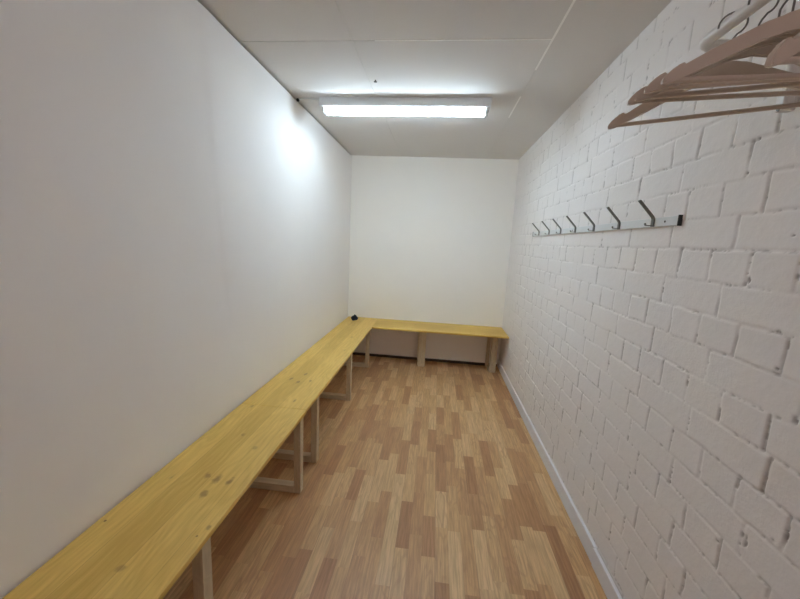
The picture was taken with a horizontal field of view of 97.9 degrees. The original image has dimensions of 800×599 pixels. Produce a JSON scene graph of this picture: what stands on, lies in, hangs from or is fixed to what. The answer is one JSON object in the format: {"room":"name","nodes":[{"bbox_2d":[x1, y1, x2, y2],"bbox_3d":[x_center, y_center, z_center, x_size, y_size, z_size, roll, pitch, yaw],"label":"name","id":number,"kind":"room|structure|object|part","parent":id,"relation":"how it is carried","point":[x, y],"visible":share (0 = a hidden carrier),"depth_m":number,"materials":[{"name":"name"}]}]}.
{"room":"changing room","nodes":[
{"label":"changing room","id":0,"kind":"room"},
{"bbox_2d":[0,0,351,598],"bbox_3d":[-1.002,-0.074,1.746,0.120,2.510,5.774,4,10,6],"label":"wall","id":1,"kind":"structure","parent":0,"point":[175,223],"depth_m":1.29,"materials":[{"name":"paint"}]},
{"bbox_2d":[163,355,606,598],"bbox_3d":[-0.025,1.281,1.857,2.278,0.100,5.774,4,10,6],"label":"floor","id":2,"kind":"structure","parent":0,"point":[431,481],"depth_m":2.00,"materials":[{"name":"brown wood"}]},
{"bbox_2d":[2,404,306,598],"bbox_3d":[-0.919,1.122,0.662,0.404,0.516,2.946,4,10,6],"label":"wooden bench","id":3,"kind":"object","parent":2,"relation":"on","point":[141,547],"visible":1,"depth_m":1.23,"materials":[{"name":"yellow wood"}]},
{"bbox_3d":[-0.694,1.049,1.232,0.041,0.494,0.046,4,10,6],"label":"leg","id":4,"kind":"part","parent":3,"relation":"part of","materials":[{"name":"brown wood"}]},
{"bbox_3d":[-0.772,1.125,2.121,0.277,0.045,0.046,4,10,6],"label":"floor rail","id":5,"kind":"part","parent":3,"relation":"part of","materials":[{"name":"brown wood"}]},
{"bbox_3d":[-0.602,0.914,2.068,0.041,0.494,0.046,4,10,6],"label":"leg","id":6,"kind":"part","parent":3,"relation":"part of","materials":[{"name":"brown wood"}]},
{"bbox_2d":[242,316,378,462],"bbox_3d":[-0.625,0.688,3.353,0.399,0.516,2.532,4,10,6],"label":"wooden bench","id":7,"kind":"object","parent":2,"relation":"on","point":[301,384],"visible":0.88,"depth_m":2.63,"materials":[{"name":"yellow wood"}]},
{"bbox_3d":[-0.743,1.078,2.411,0.272,0.045,0.046,4,10,6],"label":"floor rail","id":8,"kind":"part","parent":7,"relation":"part of","materials":[{"name":"brown wood"}]},
{"bbox_3d":[-0.575,0.867,2.358,0.041,0.494,0.046,4,10,6],"label":"leg","id":9,"kind":"part","parent":7,"relation":"part of","materials":[{"name":"brown wood"}]},
{"bbox_3d":[-0.644,0.927,3.348,0.263,0.045,0.046,4,10,6],"label":"floor rail","id":10,"kind":"part","parent":7,"relation":"part of","materials":[{"name":"brown wood"}]},
{"bbox_3d":[-0.481,0.716,3.296,0.041,0.494,0.046,4,10,6],"label":"leg","id":11,"kind":"part","parent":7,"relation":"part of","materials":[{"name":"brown wood"}]},
{"bbox_2d":[351,314,357,320],"bbox_3d":[-0.566,0.225,4.338,0.089,0.076,0.074,4,10,6],"label":"cloth bundle","id":12,"kind":"object","parent":7,"relation":"on","point":[354,317],"visible":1,"depth_m":4.32,"materials":[{"name":"black fabric"}]},
{"bbox_3d":[-0.549,0.785,4.230,0.259,0.045,0.046,4,10,6],"label":"floor rail","id":13,"kind":"part","parent":7,"relation":"part of","materials":[{"name":"brown wood"}]},
{"bbox_3d":[-0.388,0.573,4.178,0.041,0.494,0.046,4,10,6],"label":"leg","id":14,"kind":"part","parent":7,"relation":"part of","materials":[{"name":"brown wood"}]},
{"bbox_2d":[372,319,508,372],"bbox_3d":[0.463,0.590,4.269,1.564,0.516,0.469,4,10,6],"label":"wooden bench","id":15,"kind":"object","parent":2,"relation":"on","point":[423,328],"visible":1,"depth_m":4.22,"materials":[{"name":"yellow wood"}]},
{"bbox_3d":[0.253,0.585,4.303,0.041,0.494,0.040,4,10,6],"label":"leg","id":16,"kind":"part","parent":15,"relation":"part of","materials":[{"name":"brown wood"}]},
{"bbox_3d":[0.295,0.587,4.299,0.041,0.494,0.040,4,10,6],"label":"leg","id":17,"kind":"part","parent":15,"relation":"part of","materials":[{"name":"brown wood"}]},
{"bbox_3d":[1.116,0.611,4.404,0.040,0.494,0.040,4,10,6],"label":"leg","id":18,"kind":"part","parent":15,"relation":"part of","materials":[{"name":"brown wood"}]},
{"bbox_3d":[1.114,0.642,4.218,0.036,0.494,0.040,4,10,6],"label":"leg","id":19,"kind":"part","parent":15,"relation":"part of","materials":[{"name":"brown wood"}]},
{"bbox_3d":[1.152,0.644,4.214,0.036,0.494,0.040,4,10,6],"label":"leg","id":20,"kind":"part","parent":15,"relation":"part of","materials":[{"name":"brown wood"}]},
{"bbox_2d":[348,155,518,363],"bbox_3d":[0.346,-0.459,4.416,2.278,2.524,0.120,4,10,6],"label":"wall","id":21,"kind":"structure","parent":0,"point":[430,237],"depth_m":4.32,"materials":[{"name":"white paint"}]},
{"bbox_2d":[352,352,496,365],"bbox_3d":[0.275,0.778,4.556,1.950,0.033,0.012,4,10,6],"label":"baseboard","id":22,"kind":"structure","parent":21,"relation":"attached to","point":[353,353],"depth_m":4.54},
{"bbox_2d":[197,0,671,159],"bbox_3d":[0.105,-1.303,1.426,2.278,0.101,5.774,4,10,6],"label":"ceiling","id":23,"kind":"structure","parent":0,"point":[534,59],"depth_m":1.90,"materials":[{"name":"paint"}]},
{"bbox_2d":[296,97,491,117],"bbox_3d":[-0.061,-1.400,2.544,1.409,0.094,0.138,4,10,7],"label":"lamp","id":24,"kind":"object","parent":23,"relation":"attached to","point":[340,106],"visible":1,"depth_m":2.49,"materials":[{"name":"white plastic"}]},
{"bbox_2d":[499,0,799,598],"bbox_3d":[1.091,0.059,1.537,0.142,2.524,5.774,4,10,6],"label":"wall","id":25,"kind":"structure","parent":0,"point":[656,370],"depth_m":1.28,"materials":[{"name":"brick"}]},
{"bbox_2d":[497,360,621,598],"bbox_3d":[0.954,1.248,1.749,0.025,0.097,5.524,4,10,6],"label":"baseboard","id":26,"kind":"structure","parent":25,"relation":"attached to","point":[588,543],"depth_m":2.00,"materials":[{"name":"paint"}]},
{"bbox_2d":[532,200,682,235],"bbox_3d":[1.084,-0.476,2.219,0.080,0.106,1.974,4,10,6],"label":"hook rail","id":27,"kind":"object","parent":25,"relation":"attached to","point":[671,220],"visible":1,"depth_m":1.65,"materials":[{"name":"silver metal"}]},
{"bbox_3d":[1.115,-0.441,2.221,0.011,0.035,1.964,4,10,6],"label":"rail","id":28,"kind":"part","parent":27,"relation":"part of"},
{"bbox_2d":[699,0,799,112],"bbox_3d":[0.826,-0.503,0.490,0.258,0.165,0.828,4,10,6],"label":"rail","id":29,"kind":"object","parent":25,"relation":"attached to","point":[711,40],"visible":0.52,"depth_m":0.82,"materials":[{"name":"metal"}]},
{"bbox_2d":[608,11,799,128],"bbox_3d":[0.742,-0.534,0.795,0.439,0.222,0.012,9,11,32],"label":"clothes hanger","id":30,"kind":"object","parent":29,"relation":"hanging from","point":[736,67],"visible":0.7,"depth_m":0.80,"materials":[{"name":"paint"}]},
{"bbox_3d":[0.740,-0.483,0.803,0.439,0.118,0.011,9,11,32],"label":"shoulder arm","id":31,"kind":"part","parent":30,"relation":"part of","materials":[{"name":"paint"}]},
{"bbox_2d":[627,0,799,105],"bbox_3d":[0.735,-0.528,0.721,0.439,0.211,0.011,6,10,16],"label":"clothes hanger","id":32,"kind":"object","parent":29,"relation":"hanging from","point":[764,52],"visible":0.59,"depth_m":0.73,"materials":[{"name":"beige wood"}]},
{"bbox_3d":[0.732,-0.482,0.728,0.439,0.118,0.011,6,10,16],"label":"shoulder arm","id":33,"kind":"part","parent":32,"relation":"part of","materials":[{"name":"paint"}]},
{"bbox_2d":[635,0,799,101],"bbox_3d":[0.730,-0.520,0.676,0.439,0.212,0.011,7,10,22],"label":"clothes hanger","id":34,"kind":"object","parent":29,"relation":"hanging from","point":[641,96],"visible":0.5,"depth_m":0.71,"materials":[{"name":"beige wood"}]},
{"bbox_3d":[0.727,-0.474,0.684,0.439,0.118,0.011,7,10,22],"label":"shoulder arm","id":35,"kind":"part","parent":34,"relation":"part of","materials":[{"name":"paint"}]},
{"bbox_2d":[644,0,799,93],"bbox_3d":[0.727,-0.516,0.649,0.439,0.211,0.011,6,10,18],"label":"clothes hanger","id":36,"kind":"object","parent":29,"relation":"hanging from","point":[655,85],"visible":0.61,"depth_m":0.69,"materials":[{"name":"beige wood"}]},
{"bbox_2d":[661,9,799,84],"bbox_3d":[0.722,-0.504,0.611,0.439,0.222,0.012,5,10,10],"label":"clothes hanger","id":37,"kind":"object","parent":29,"relation":"hanging from","point":[789,22],"visible":1,"depth_m":0.64,"materials":[{"name":"beige wood"}]},
{"bbox_2d":[764,32,799,67],"bbox_3d":[0.746,-0.464,0.522,0.432,0.270,0.011,1,10,-12],"label":"clothes hanger","id":38,"kind":"object","parent":29,"relation":"hanging from","point":[782,54],"visible":1,"depth_m":0.50,"materials":[{"name":"beige wood"}]}
]}

